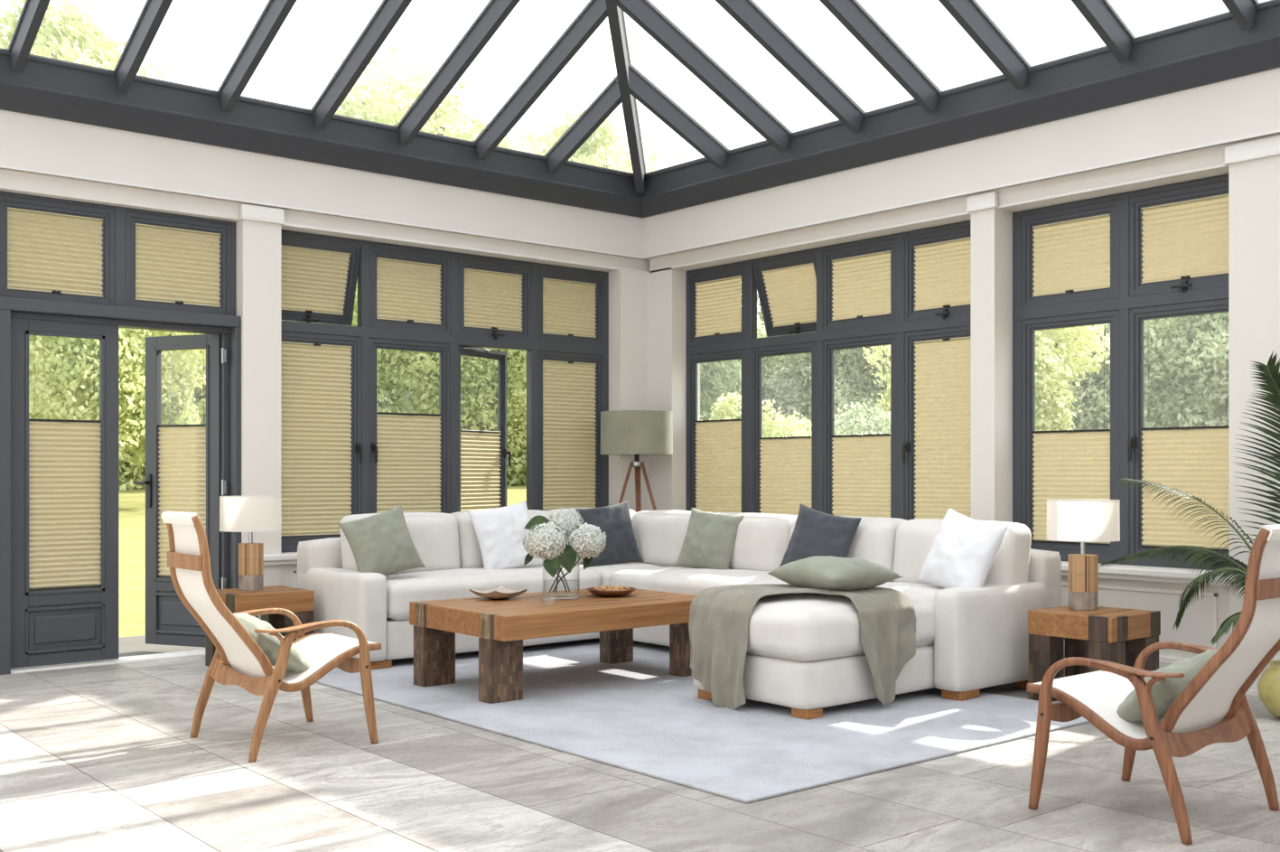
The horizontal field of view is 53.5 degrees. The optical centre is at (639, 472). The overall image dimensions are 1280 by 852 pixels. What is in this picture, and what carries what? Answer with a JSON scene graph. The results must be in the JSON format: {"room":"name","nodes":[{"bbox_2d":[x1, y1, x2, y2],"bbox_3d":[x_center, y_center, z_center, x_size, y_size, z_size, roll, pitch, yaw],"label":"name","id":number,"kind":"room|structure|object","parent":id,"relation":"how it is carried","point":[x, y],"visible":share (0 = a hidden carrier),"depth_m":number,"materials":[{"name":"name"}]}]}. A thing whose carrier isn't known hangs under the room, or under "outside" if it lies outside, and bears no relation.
{"room":"sunroom","nodes":[
{"label":"sunroom","id":0,"kind":"room"},
{"bbox_2d":[28,336,101,590],"bbox_3d":[-3.552,-0.058,7.854,0.427,1.552,0.036,0,0,-40],"label":"blind","id":1,"kind":"object","parent":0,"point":[64,454],"visible":1,"depth_m":7.85,"materials":[{"name":"beige fabric"}]},
{"bbox_2d":[158,349,205,577],"bbox_3d":[-3.115,-0.058,8.659,0.425,1.552,0.036,0,0,22],"label":"blind","id":2,"kind":"object","parent":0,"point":[182,447],"visible":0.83,"depth_m":8.67,"materials":[{"name":"beige fabric"}]},
{"bbox_2d":[0,109,649,619],"bbox_3d":[-3.114,-0.500,8.299,8.650,3.400,0.400,0,0,-40],"label":"wall","id":3,"kind":"structure","parent":0,"point":[27,141],"depth_m":8.61,"materials":[{"name":"white paint"}]},
{"bbox_2d":[10,317,118,668],"bbox_3d":[-3.558,0.123,7.861,0.637,2.114,0.058,0,0,-40],"label":"door","id":4,"kind":"structure","parent":3,"relation":"in","point":[70,625],"depth_m":7.83,"materials":[{"name":"grey paint"}]},
{"bbox_2d":[0,190,236,316],"bbox_3d":[-3.316,-1.347,8.084,1.580,0.695,0.071,0,0,-40],"label":"window","id":5,"kind":"structure","parent":3,"relation":"in","point":[118,224],"depth_m":8.06,"materials":[{"name":"grey paint"}]},
{"bbox_2d":[7,206,102,297],"bbox_3d":[-3.598,-1.351,7.831,0.558,0.490,0.036,0,0,-40],"label":"blind","id":6,"kind":"object","parent":5,"relation":"attached to","point":[49,252],"visible":1,"depth_m":7.83,"materials":[{"name":"beige fabric"}]},
{"bbox_2d":[135,223,220,307],"bbox_3d":[-3.019,-1.351,8.319,0.559,0.490,0.036,0,0,-40],"label":"blind","id":7,"kind":"object","parent":5,"relation":"attached to","point":[175,266],"visible":1,"depth_m":8.32,"materials":[{"name":"beige fabric"}]},
{"bbox_2d":[0,296,241,674],"bbox_3d":[-3.307,0.088,8.084,1.578,2.263,0.220,0,0,-40],"label":"door frame","id":8,"kind":"structure","parent":3,"relation":"attached to","point":[228,327],"depth_m":8.00,"materials":[{"name":"grey paint"}]},
{"bbox_2d":[132,334,226,647],"bbox_3d":[-3.116,0.123,8.641,0.748,2.114,0.110,0,0,22],"label":"door","id":9,"kind":"structure","parent":3,"relation":"in","point":[168,621],"depth_m":8.69,"materials":[{"name":"grey paint"}]},
{"bbox_2d":[239,204,285,224],"bbox_3d":[-2.535,-1.735,8.543,0.310,0.100,0.034,0,0,-40],"label":"trim","id":10,"kind":"structure","parent":3,"relation":"attached to","point":[249,212],"depth_m":8.53,"materials":[{"name":"white paint"}]},
{"bbox_2d":[263,551,297,565],"bbox_3d":[-1.352,0.590,9.649,3.415,0.070,0.250,0,0,-40],"label":"trim","id":11,"kind":"structure","parent":3,"relation":"attached to","point":[286,557],"depth_m":8.60,"materials":[{"name":"white paint"}]},
{"bbox_2d":[293,569,297,588],"bbox_3d":[-1.341,0.835,9.570,2.700,0.330,0.017,0,0,-40],"label":"trim","id":12,"kind":"structure","parent":3,"relation":"attached to","point":[294,571],"depth_m":8.70,"materials":[{"name":"white paint"}]},
{"bbox_2d":[0,165,646,260],"bbox_3d":[-3.085,-1.802,8.070,8.300,0.015,0.028,0,0,-40],"label":"trim","id":13,"kind":"structure","parent":3,"relation":"attached to","point":[1,166],"depth_m":8.66,"materials":[{"name":"white paint"}]},
{"bbox_2d":[280,230,608,552],"bbox_3d":[-1.504,-0.562,9.807,3.058,2.235,0.356,0,0,-40],"label":"window","id":14,"kind":"structure","parent":3,"relation":"in","point":[451,339],"depth_m":9.69,"materials":[{"name":"grey paint"}]},
{"bbox_2d":[280,244,350,315],"bbox_3d":[-2.342,-1.366,9.062,0.545,0.443,0.138,0,0,-40],"label":"blind","id":15,"kind":"object","parent":14,"relation":"attached to","point":[312,280],"visible":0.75,"depth_m":9.07,"materials":[{"name":"beige fabric"}]},
{"bbox_2d":[280,341,351,536],"bbox_3d":[-2.290,-0.234,9.000,0.545,1.353,0.036,0,0,-40],"label":"blind","id":16,"kind":"object","parent":14,"relation":"attached to","point":[315,378],"visible":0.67,"depth_m":9.00,"materials":[{"name":"beige fabric"}]},
{"bbox_2d":[376,348,441,513],"bbox_3d":[-1.718,-0.234,9.483,0.543,1.353,0.036,0,0,-40],"label":"blind","id":17,"kind":"object","parent":14,"relation":"attached to","point":[408,464],"visible":0.8,"depth_m":9.49,"materials":[{"name":"beige fabric"}]},
{"bbox_2d":[376,257,441,324],"bbox_3d":[-1.718,-1.350,9.483,0.543,0.450,0.036,0,0,-40],"label":"blind","id":18,"kind":"object","parent":14,"relation":"attached to","point":[407,291],"visible":1,"depth_m":9.48,"materials":[{"name":"beige fabric"}]},
{"bbox_2d":[460,359,501,511],"bbox_3d":[-1.254,-0.234,10.041,0.036,1.353,0.543,0,0,28],"label":"blind","id":19,"kind":"object","parent":14,"relation":"attached to","point":[480,471],"visible":0.79,"depth_m":10.04,"materials":[{"name":"beige fabric"}]},
{"bbox_2d":[464,268,522,331],"bbox_3d":[-1.147,-1.350,9.966,0.543,0.450,0.036,0,0,-40],"label":"blind","id":20,"kind":"object","parent":14,"relation":"attached to","point":[492,300],"visible":1,"depth_m":9.96,"materials":[{"name":"beige fabric"}]},
{"bbox_2d":[542,359,596,511],"bbox_3d":[-0.575,-0.234,10.448,0.542,1.353,0.036,0,0,-40],"label":"blind","id":21,"kind":"object","parent":14,"relation":"attached to","point":[569,394],"visible":0.83,"depth_m":10.45,"materials":[{"name":"beige fabric"}]},
{"bbox_2d":[542,277,596,337],"bbox_3d":[-0.575,-1.350,10.448,0.542,0.450,0.036,0,0,-40],"label":"blind","id":22,"kind":"object","parent":14,"relation":"attached to","point":[568,309],"visible":1,"depth_m":10.45,"materials":[{"name":"beige fabric"}]},
{"bbox_2d":[280,223,618,270],"bbox_3d":[-1.316,-1.695,9.618,2.960,0.020,0.025,0,0,-40],"label":"trim","id":23,"kind":"structure","parent":3,"relation":"attached to","point":[285,224],"depth_m":9.47,"materials":[{"name":"white paint"}]},
{"bbox_2d":[619,267,648,272],"bbox_3d":[-0.038,-1.692,10.662,0.340,0.015,0.018,0,0,-40],"label":"trim","id":24,"kind":"structure","parent":3,"relation":"attached to","point":[621,268],"depth_m":10.64,"materials":[{"name":"white paint"}]},
{"bbox_2d":[0,638,1279,851],"bbox_3d":[0.120,1.250,4.624,8.850,0.100,9.610,0,0,-40],"label":"floor","id":25,"kind":"structure","parent":0,"point":[100,758],"depth_m":4.79,"materials":[{"name":"tile"}]},
{"bbox_2d":[205,585,314,666],"bbox_3d":[-2.360,0.964,7.876,0.502,0.472,0.480,0,0,-40],"label":"side table","id":26,"kind":"object","parent":25,"relation":"on","point":[300,602],"visible":0.44,"depth_m":7.79,"materials":[{"name":"brown wood"}]},
{"bbox_2d":[219,495,281,590],"bbox_3d":[-2.420,0.438,7.903,0.372,0.582,0.372,0,0,-40],"label":"table lamp","id":27,"kind":"object","parent":26,"relation":"on","point":[255,513],"visible":1,"depth_m":7.80,"materials":[{"name":"fabric"}]},
{"bbox_2d":[161,511,381,762],"bbox_3d":[-1.652,0.686,5.653,0.831,1.035,0.710,0,0,-40],"label":"lounge armchair","id":28,"kind":"object","parent":25,"relation":"on","point":[238,659],"visible":0.98,"depth_m":5.53,"materials":[{"name":"brown wood"}]},
{"bbox_2d":[233,612,310,673],"bbox_3d":[-1.660,0.765,5.647,0.386,0.283,0.312,0,0,42],"label":"cushion","id":29,"kind":"object","parent":28,"relation":"on","point":[269,644],"visible":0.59,"depth_m":5.54,"materials":[{"name":"green fabric"}]},
{"bbox_2d":[600,410,672,512],"bbox_3d":[-0.028,0.357,10.277,0.607,1.693,0.607,0,0,-40],"label":"floor lamp","id":30,"kind":"object","parent":25,"relation":"on","point":[636,433],"visible":0.88,"depth_m":10.05,"materials":[{"name":"green fabric"}]},
{"bbox_2d":[297,507,1061,719],"bbox_3d":[0.077,0.731,7.736,2.872,0.938,3.838,0,0,-40],"label":"sectional sofa","id":31,"kind":"object","parent":25,"relation":"on","point":[805,653],"visible":0.59,"depth_m":7.41,"materials":[{"name":"beige fabric"}]},
{"bbox_2d":[337,504,425,576],"bbox_3d":[-1.607,0.455,7.935,0.490,0.496,0.242,0,0,-40],"label":"cushion","id":32,"kind":"object","parent":31,"relation":"on","point":[382,543],"visible":0.94,"depth_m":7.87,"materials":[{"name":"green fabric"}]},
{"bbox_2d":[339,512,460,574],"bbox_3d":[-1.574,0.477,8.382,0.793,0.430,0.348,0,0,-40],"label":"cushion","id":33,"kind":"object","parent":31,"relation":"on","point":[435,537],"depth_m":8.36,"materials":[{"name":"beige fabric"}]},
{"bbox_2d":[385,565,600,620],"bbox_3d":[-1.111,0.787,8.498,1.655,0.296,0.764,0,0,-40],"label":"seat cushion","id":34,"kind":"object","parent":31,"relation":"on","point":[429,583],"depth_m":8.14,"materials":[{"name":"beige fabric"}]},
{"bbox_2d":[450,509,556,567],"bbox_3d":[-0.961,0.477,8.899,0.809,0.428,0.345,0,0,-40],"label":"cushion","id":35,"kind":"object","parent":31,"relation":"on","point":[470,553],"depth_m":8.58,"materials":[{"name":"beige fabric"}]},
{"bbox_2d":[467,500,542,569],"bbox_3d":[-0.903,0.448,8.618,0.517,0.507,0.223,0,0,-40],"label":"cushion","id":36,"kind":"object","parent":31,"relation":"on","point":[500,531],"visible":0.84,"depth_m":8.54,"materials":[{"name":"white fabric"}]},
{"bbox_2d":[546,507,635,566],"bbox_3d":[-0.350,0.478,9.415,0.788,0.431,0.346,0,0,-40],"label":"cushion","id":37,"kind":"object","parent":31,"relation":"on","point":[631,511],"depth_m":9.21,"materials":[{"name":"beige fabric"}]},
{"bbox_2d":[569,500,642,567],"bbox_3d":[-0.240,0.450,9.120,0.524,0.496,0.213,0,0,-18],"label":"cushion","id":38,"kind":"object","parent":31,"relation":"on","point":[615,519],"visible":0.73,"depth_m":9.08,"materials":[{"name":"grey fabric"}]},
{"bbox_2d":[573,561,663,586],"bbox_3d":[-0.160,0.787,9.288,0.825,0.275,0.778,0,0,-40],"label":"seat cushion","id":39,"kind":"object","parent":31,"relation":"on","point":[605,572],"depth_m":8.93,"materials":[{"name":"beige fabric"}]},
{"bbox_2d":[631,509,712,567],"bbox_3d":[0.240,0.482,9.198,0.342,0.420,0.759,0,0,-40],"label":"cushion","id":40,"kind":"object","parent":31,"relation":"on","point":[659,535],"depth_m":9.09,"materials":[{"name":"beige fabric"}]},
{"bbox_2d":[610,566,789,595],"bbox_3d":[0.686,0.788,8.285,0.843,0.295,1.868,0,0,-40],"label":"seat cushion","id":41,"kind":"object","parent":31,"relation":"on","point":[671,579],"depth_m":8.25,"materials":[{"name":"beige fabric"}]},
{"bbox_2d":[673,506,744,569],"bbox_3d":[0.472,0.463,8.592,0.460,0.447,0.226,0,0,40],"label":"cushion","id":42,"kind":"object","parent":31,"relation":"on","point":[709,539],"visible":0.97,"depth_m":8.52,"materials":[{"name":"green fabric"}]},
{"bbox_2d":[713,512,797,571],"bbox_3d":[0.755,0.482,8.587,0.343,0.418,0.837,0,0,-40],"label":"cushion","id":43,"kind":"object","parent":31,"relation":"on","point":[761,542],"depth_m":8.33,"materials":[{"name":"beige fabric"}]},
{"bbox_2d":[688,583,916,710],"bbox_3d":[0.837,0.893,6.550,1.172,0.606,0.583,0,0,3],"label":"throw blanket","id":44,"kind":"object","parent":31,"relation":"on","point":[719,616],"visible":0.96,"depth_m":6.43,"materials":[{"name":"fabric"}]},
{"bbox_2d":[766,555,902,590],"bbox_3d":[1.014,0.526,6.642,0.500,0.179,0.500,0,0,-35],"label":"cushion","id":45,"kind":"object","parent":44,"relation":"on","point":[817,572],"visible":0.98,"depth_m":6.49,"materials":[{"name":"green fabric"}]},
{"bbox_2d":[779,503,861,566],"bbox_3d":[1.099,0.447,7.784,0.241,0.510,0.507,0,0,-40],"label":"cushion","id":46,"kind":"object","parent":31,"relation":"on","point":[815,533],"visible":0.69,"depth_m":7.74,"materials":[{"name":"grey fabric"}]},
{"bbox_2d":[746,581,943,662],"bbox_3d":[1.201,0.791,6.936,1.803,0.342,0.871,0,0,-40],"label":"cushion","id":47,"kind":"object","parent":31,"relation":"on","point":[800,627],"depth_m":6.26,"materials":[{"name":"beige fabric"}]},
{"bbox_2d":[789,515,906,581],"bbox_3d":[1.301,0.484,7.941,0.344,0.419,0.850,0,0,-40],"label":"cushion","id":48,"kind":"object","parent":31,"relation":"on","point":[874,538],"depth_m":7.62,"materials":[{"name":"beige fabric"}]},
{"bbox_2d":[916,507,1008,588],"bbox_3d":[1.756,0.447,6.940,0.242,0.503,0.514,0,0,-27],"label":"cushion","id":49,"kind":"object","parent":31,"relation":"on","point":[964,549],"visible":0.94,"depth_m":6.85,"materials":[{"name":"white fabric"}]},
{"bbox_2d":[893,518,1031,585],"bbox_3d":[1.839,0.482,7.305,0.346,0.423,0.813,0,0,-40],"label":"cushion","id":50,"kind":"object","parent":31,"relation":"on","point":[913,539],"depth_m":7.27,"materials":[{"name":"beige fabric"}]},
{"bbox_2d":[316,638,1089,803],"bbox_3d":[0.121,1.193,6.920,2.585,0.013,3.883,0,0,-40],"label":"rug","id":51,"kind":"object","parent":25,"relation":"on","point":[635,715],"visible":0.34,"depth_m":6.04,"materials":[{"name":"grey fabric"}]},
{"bbox_2d":[409,588,695,703],"bbox_3d":[-0.416,0.957,7.273,1.516,0.460,0.950,0,0,-40],"label":"coffee table","id":52,"kind":"object","parent":51,"relation":"on","point":[501,626],"visible":0.88,"depth_m":6.99,"materials":[{"name":"brown wood"}]},
{"bbox_2d":[468,585,528,599],"bbox_3d":[-0.816,0.695,7.321,0.250,0.062,0.250,0,0,45],"label":"serving dish","id":53,"kind":"object","parent":52,"relation":"on","point":[500,592],"visible":1,"depth_m":7.29,"materials":[{"name":"ceramic"}]},
{"bbox_2d":[543,560,579,598],"bbox_3d":[-0.457,0.591,7.376,0.216,0.270,0.216,0,0,-40],"label":"glass vase","id":54,"kind":"object","parent":52,"relation":"on","point":[578,560],"visible":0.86,"depth_m":7.36,"materials":[{"name":"glass"}]},
{"bbox_2d":[522,521,569,592],"bbox_3d":[-0.543,0.489,7.306,0.266,0.418,0.261,0,0,3],"label":"flower","id":55,"kind":"object","parent":54,"relation":"in","point":[545,541],"visible":1,"depth_m":7.22,"materials":[{"name":"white plant"}]},
{"bbox_2d":[523,506,583,592],"bbox_3d":[-0.477,0.450,7.395,0.323,0.495,0.224,0,0,-40],"label":"flower","id":56,"kind":"object","parent":54,"relation":"in","point":[567,519],"visible":0.71,"depth_m":7.37,"materials":[{"name":"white plant"}]},
{"bbox_2d":[549,555,570,592],"bbox_3d":[-0.463,0.578,7.378,0.138,0.240,0.023,0,0,9],"label":"stems","id":57,"kind":"object","parent":54,"relation":"in","point":[560,567],"visible":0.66,"depth_m":7.38,"materials":[{"name":"green"}]},
{"bbox_2d":[552,522,606,592],"bbox_3d":[-0.340,0.493,7.355,0.299,0.411,0.240,0,0,-16],"label":"flower","id":58,"kind":"object","parent":54,"relation":"in","point":[586,541],"visible":1,"depth_m":7.29,"materials":[{"name":"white plant"}]},
{"bbox_2d":[586,586,636,597],"bbox_3d":[-0.169,0.705,7.501,0.300,0.042,0.300,0,0,-40],"label":"wooden bowl","id":59,"kind":"object","parent":52,"relation":"on","point":[611,593],"visible":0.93,"depth_m":7.40,"materials":[{"name":"brown wood"}]},
{"bbox_2d":[593,585,629,590],"bbox_3d":[-0.172,0.685,7.502,0.211,0.039,0.208,0,0,9],"label":"nuts","id":60,"kind":"object","parent":59,"relation":"on","point":[607,587],"visible":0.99,"depth_m":7.46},
{"bbox_2d":[1027,605,1160,701],"bbox_3d":[2.395,0.964,6.707,0.488,0.472,0.482,0,0,-40],"label":"side table","id":61,"kind":"object","parent":25,"relation":"on","point":[1113,634],"visible":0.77,"depth_m":6.63,"materials":[{"name":"brown wood"}]},
{"bbox_2d":[1046,499,1120,609],"bbox_3d":[2.369,0.438,6.797,0.372,0.582,0.372,0,0,-40],"label":"table lamp","id":62,"kind":"object","parent":61,"relation":"on","point":[1082,521],"visible":1,"depth_m":6.69,"materials":[{"name":"fabric"}]},
{"bbox_2d":[1026,523,1279,844],"bbox_3d":[1.874,0.686,4.476,0.710,1.035,0.831,0,0,-40],"label":"lounge armchair","id":63,"kind":"object","parent":25,"relation":"on","point":[1214,707],"visible":0.95,"depth_m":4.36,"materials":[{"name":"brown wood"}]},
{"bbox_2d":[1116,648,1218,724],"bbox_3d":[1.879,0.763,4.471,0.407,0.295,0.297,0,0,-24],"label":"cushion","id":64,"kind":"object","parent":63,"relation":"on","point":[1163,693],"visible":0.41,"depth_m":4.35,"materials":[{"name":"green fabric"}]},
{"bbox_2d":[1098,349,1279,719],"bbox_3d":[3.062,0.233,6.338,0.766,1.933,1.870,0,0,-40],"label":"potted palm","id":65,"kind":"object","parent":25,"relation":"on","point":[1268,684],"visible":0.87,"depth_m":6.34,"materials":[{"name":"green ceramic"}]},
{"bbox_2d":[1257,660,1279,719],"bbox_3d":[3.189,1.065,6.174,0.344,0.270,0.344,0,0,-40],"label":"pot","id":66,"kind":"object","parent":65,"relation":"attached to","point":[1268,685],"depth_m":6.14,"materials":[{"name":"yellow ceramic"}]},
{"bbox_2d":[0,0,1279,217],"bbox_3d":[-0.071,-3.242,4.377,8.540,2.208,9.780,0,0,-40],"label":"roof frame","id":67,"kind":"structure","parent":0,"point":[1244,40],"depth_m":8.28,"materials":[{"name":"grey paint"}]},
{"bbox_2d":[642,67,1279,668],"bbox_3d":[3.232,-0.500,7.193,0.400,3.400,9.520,0,0,-40],"label":"wall","id":68,"kind":"structure","parent":0,"point":[1248,105],"depth_m":8.10,"materials":[{"name":"white paint"}]},
{"bbox_2d":[671,211,970,269],"bbox_3d":[1.216,-1.695,9.390,0.025,0.020,2.940,0,0,-40],"label":"trim","id":69,"kind":"structure","parent":68,"relation":"attached to","point":[963,212],"depth_m":9.20,"materials":[{"name":"white paint"}]},
{"bbox_2d":[685,220,970,520],"bbox_3d":[1.417,-0.562,9.547,0.275,2.235,3.075,0,0,-40],"label":"window","id":70,"kind":"structure","parent":68,"relation":"in","point":[904,326],"depth_m":9.47,"materials":[{"name":"grey paint"}]},
{"bbox_2d":[694,418,741,513],"bbox_3d":[0.635,-0.234,10.367,0.036,1.353,0.542,0,0,-40],"label":"blind","id":71,"kind":"object","parent":70,"relation":"attached to","point":[718,443],"visible":0.84,"depth_m":10.37,"materials":[{"name":"beige fabric"}]},
{"bbox_2d":[694,275,741,336],"bbox_3d":[0.635,-1.350,10.367,0.036,0.450,0.542,0,0,-40],"label":"blind","id":72,"kind":"object","parent":70,"relation":"attached to","point":[718,303],"visible":1,"depth_m":10.37,"materials":[{"name":"beige fabric"}]},
{"bbox_2d":[759,436,811,515],"bbox_3d":[1.117,-0.234,9.796,0.036,1.353,0.542,0,0,-40],"label":"blind","id":73,"kind":"object","parent":70,"relation":"attached to","point":[786,462],"visible":0.82,"depth_m":9.80,"materials":[{"name":"beige fabric"}]},
{"bbox_2d":[761,262,816,327],"bbox_3d":[1.186,-1.370,9.855,0.152,0.440,0.542,0,0,-40],"label":"blind","id":74,"kind":"object","parent":70,"relation":"attached to","point":[791,291],"visible":0.89,"depth_m":9.86,"materials":[{"name":"beige fabric"}]},
{"bbox_2d":[831,345,890,517],"bbox_3d":[1.601,-0.234,9.223,0.036,1.353,0.548,0,0,-40],"label":"blind","id":75,"kind":"object","parent":70,"relation":"attached to","point":[861,476],"visible":0.77,"depth_m":9.21,"materials":[{"name":"beige fabric"}]},
{"bbox_2d":[831,250,890,320],"bbox_3d":[1.601,-1.350,9.223,0.036,0.450,0.548,0,0,-40],"label":"blind","id":76,"kind":"object","parent":70,"relation":"attached to","point":[861,284],"visible":1,"depth_m":9.22,"materials":[{"name":"beige fabric"}]},
{"bbox_2d":[913,236,970,310],"bbox_3d":[2.090,-1.350,8.645,0.036,0.450,0.558,0,0,-40],"label":"blind","id":77,"kind":"object","parent":70,"relation":"attached to","point":[942,272],"visible":0.76,"depth_m":8.68,"materials":[{"name":"beige fabric"}]},
{"bbox_2d":[914,336,970,519],"bbox_3d":[2.090,-0.234,8.645,0.036,1.353,0.558,0,0,-40],"label":"blind","id":78,"kind":"object","parent":70,"relation":"attached to","point":[942,378],"visible":0.6,"depth_m":8.69,"materials":[{"name":"beige fabric"}]},
{"bbox_2d":[642,129,1279,259],"bbox_3d":[3.074,-1.802,7.079,0.028,0.015,9.450,0,0,-40],"label":"trim","id":79,"kind":"structure","parent":68,"relation":"attached to","point":[1275,131],"depth_m":8.06,"materials":[{"name":"white paint"}]},
{"bbox_2d":[965,191,998,213],"bbox_3d":[2.193,-1.735,8.161,0.038,0.100,0.220,0,0,-40],"label":"trim","id":80,"kind":"structure","parent":68,"relation":"attached to","point":[985,200],"depth_m":8.14,"materials":[{"name":"white paint"}]},
{"bbox_2d":[998,163,1228,208],"bbox_3d":[2.768,-1.695,7.553,0.025,0.020,1.470,0,0,-40],"label":"trim","id":81,"kind":"structure","parent":68,"relation":"attached to","point":[1220,165],"depth_m":7.49,"materials":[{"name":"white paint"}]},
{"bbox_2d":[1012,174,1228,569],"bbox_3d":[2.920,-0.562,7.644,0.116,2.235,1.553,0,0,-40],"label":"window","id":82,"kind":"structure","parent":68,"relation":"in","point":[1127,302],"depth_m":7.67,"materials":[{"name":"grey paint"}]},
{"bbox_2d":[1032,323,1110,545],"bbox_3d":[2.687,-0.234,7.938,0.036,1.353,0.533,0,0,-40],"label":"blind","id":83,"kind":"object","parent":82,"relation":"attached to","point":[1069,464],"visible":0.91,"depth_m":7.95,"materials":[{"name":"beige fabric"}]},
{"bbox_2d":[1032,213,1110,297],"bbox_3d":[2.687,-1.350,7.938,0.036,0.450,0.533,0,0,-40],"label":"blind","id":84,"kind":"object","parent":82,"relation":"attached to","point":[1073,255],"visible":1,"depth_m":7.93,"materials":[{"name":"beige fabric"}]},
{"bbox_2d":[1141,318,1228,551],"bbox_3d":[3.167,-0.234,7.369,0.036,1.353,0.545,0,0,-40],"label":"blind","id":85,"kind":"object","parent":82,"relation":"attached to","point":[1193,461],"visible":0.74,"depth_m":7.38,"materials":[{"name":"beige fabric"}]},
{"bbox_2d":[1141,193,1228,283],"bbox_3d":[3.167,-1.350,7.369,0.036,0.450,0.545,0,0,-40],"label":"blind","id":86,"kind":"object","parent":82,"relation":"attached to","point":[1186,238],"visible":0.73,"depth_m":7.37,"materials":[{"name":"beige fabric"}]},
{"bbox_2d":[1061,560,1244,588],"bbox_3d":[2.334,0.590,8.155,0.270,0.070,6.450,0,0,-40],"label":"trim","id":87,"kind":"structure","parent":68,"relation":"attached to","point":[1126,572],"depth_m":7.29,"materials":[{"name":"white paint"}]},
{"bbox_2d":[1061,581,1279,660],"bbox_3d":[2.391,0.835,7.974,0.067,0.330,4.900,0,0,-40],"label":"trim","id":88,"kind":"structure","parent":68,"relation":"attached to","point":[1214,594],"depth_m":7.22,"materials":[{"name":"white paint"}]},
{"bbox_2d":[1158,654,1265,696],"bbox_3d":[3.128,1.125,7.092,0.088,0.150,9.400,0,0,-40],"label":"baseboard","id":89,"kind":"structure","parent":68,"relation":"attached to","point":[1163,660],"depth_m":7.18,"materials":[{"name":"white paint"}]},
{"bbox_2d":[1223,135,1279,165],"bbox_3d":[4.672,-1.735,5.225,0.038,0.100,4.555,0,0,-40],"label":"trim","id":90,"kind":"structure","parent":68,"relation":"attached to","point":[1270,146],"depth_m":6.84,"materials":[{"name":"white paint"}]},
{"label":"outside","id":91,"kind":"structure","parent":0,"visible":0},
{"bbox_2d":[118,484,1110,637],"bbox_3d":[3.565,0.253,42.276,120.000,2.194,120.000,0,0,-40],"label":"lawn","id":92,"kind":"structure","parent":91,"point":[131,502],"depth_m":15.47,"materials":[{"name":"plant"}]},
{"bbox_2d":[0,0,167,80],"bbox_3d":[-16.185,-6.313,33.951,9.606,12.924,10.282,0,0,28],"label":"tree","id":93,"kind":"object","parent":92,"relation":"on","point":[51,37],"visible":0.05,"depth_m":33.32,"materials":[{"name":"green plant"}]},
{"bbox_2d":[28,327,205,471],"bbox_3d":[-9.535,-1.761,22.312,4.532,4.795,4.210,0,0,16],"label":"tree","id":94,"kind":"object","parent":92,"relation":"on","point":[67,369],"visible":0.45,"depth_m":21.18,"materials":[{"name":"green plant"}]},
{"bbox_2d":[28,280,543,490],"bbox_3d":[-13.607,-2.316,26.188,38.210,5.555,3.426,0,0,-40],"label":"tree","id":95,"kind":"object","parent":92,"relation":"on","point":[410,379],"visible":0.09,"depth_m":32.60,"materials":[{"name":"green plant"}]},
{"bbox_2d":[332,40,531,310],"bbox_3d":[-7.945,-6.669,41.675,8.766,13.624,9.018,0,0,33],"label":"tree","id":96,"kind":"object","parent":92,"relation":"on","point":[443,121],"visible":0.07,"depth_m":39.32,"materials":[{"name":"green plant"}]},
{"bbox_2d":[511,110,687,296],"bbox_3d":[-2.633,-8.140,56.547,12.463,16.245,11.577,0,0,43],"label":"tree","id":97,"kind":"object","parent":92,"relation":"on","point":[609,151],"visible":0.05,"depth_m":56.07,"materials":[{"name":"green plant"}]},
{"bbox_2d":[542,280,741,435],"bbox_3d":[0.082,-1.734,23.725,4.281,5.261,4.516,0,0,-9],"label":"tree","id":98,"kind":"object","parent":92,"relation":"on","point":[718,378],"visible":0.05,"depth_m":22.50,"materials":[{"name":"green plant"}]},
{"bbox_2d":[700,392,811,509],"bbox_3d":[1.418,-0.012,18.492,2.210,2.304,2.379,0,0,-43],"label":"shrub","id":99,"kind":"object","parent":92,"relation":"on","point":[779,429],"visible":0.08,"depth_m":18.16,"materials":[{"name":"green plant"}]},
{"bbox_2d":[740,112,890,336],"bbox_3d":[8.002,-6.417,48.175,9.828,13.095,11.129,0,0,-28],"label":"tree","id":100,"kind":"object","parent":92,"relation":"on","point":[823,117],"visible":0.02,"depth_m":46.99,"materials":[{"name":"green plant"}]},
{"bbox_2d":[810,398,890,513],"bbox_3d":[3.362,0.113,16.893,2.577,2.267,2.276,0,0,8],"label":"shrub","id":101,"kind":"object","parent":92,"relation":"on","point":[874,425],"visible":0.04,"depth_m":17.17,"materials":[{"name":"green plant"}]},
{"bbox_2d":[700,267,1228,485],"bbox_3d":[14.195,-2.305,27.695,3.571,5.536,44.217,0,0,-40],"label":"tree","id":102,"kind":"object","parent":92,"relation":"on","point":[1189,355],"visible":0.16,"depth_m":29.59,"materials":[{"name":"green plant"}]},
{"bbox_2d":[862,323,1110,430],"bbox_3d":[6.323,-1.596,23.412,4.532,4.795,4.210,0,0,23],"label":"tree","id":103,"kind":"object","parent":92,"relation":"on","point":[1052,366],"visible":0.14,"depth_m":22.65,"materials":[{"name":"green plant"}]},
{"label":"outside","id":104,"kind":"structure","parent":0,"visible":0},
{"bbox_2d":[118,635,205,656],"bbox_3d":[-3.595,1.285,8.752,3.400,0.110,1.488,0,0,-40],"label":"patio","id":105,"kind":"structure","parent":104,"point":[133,645],"depth_m":8.90,"materials":[{"name":"stone"}]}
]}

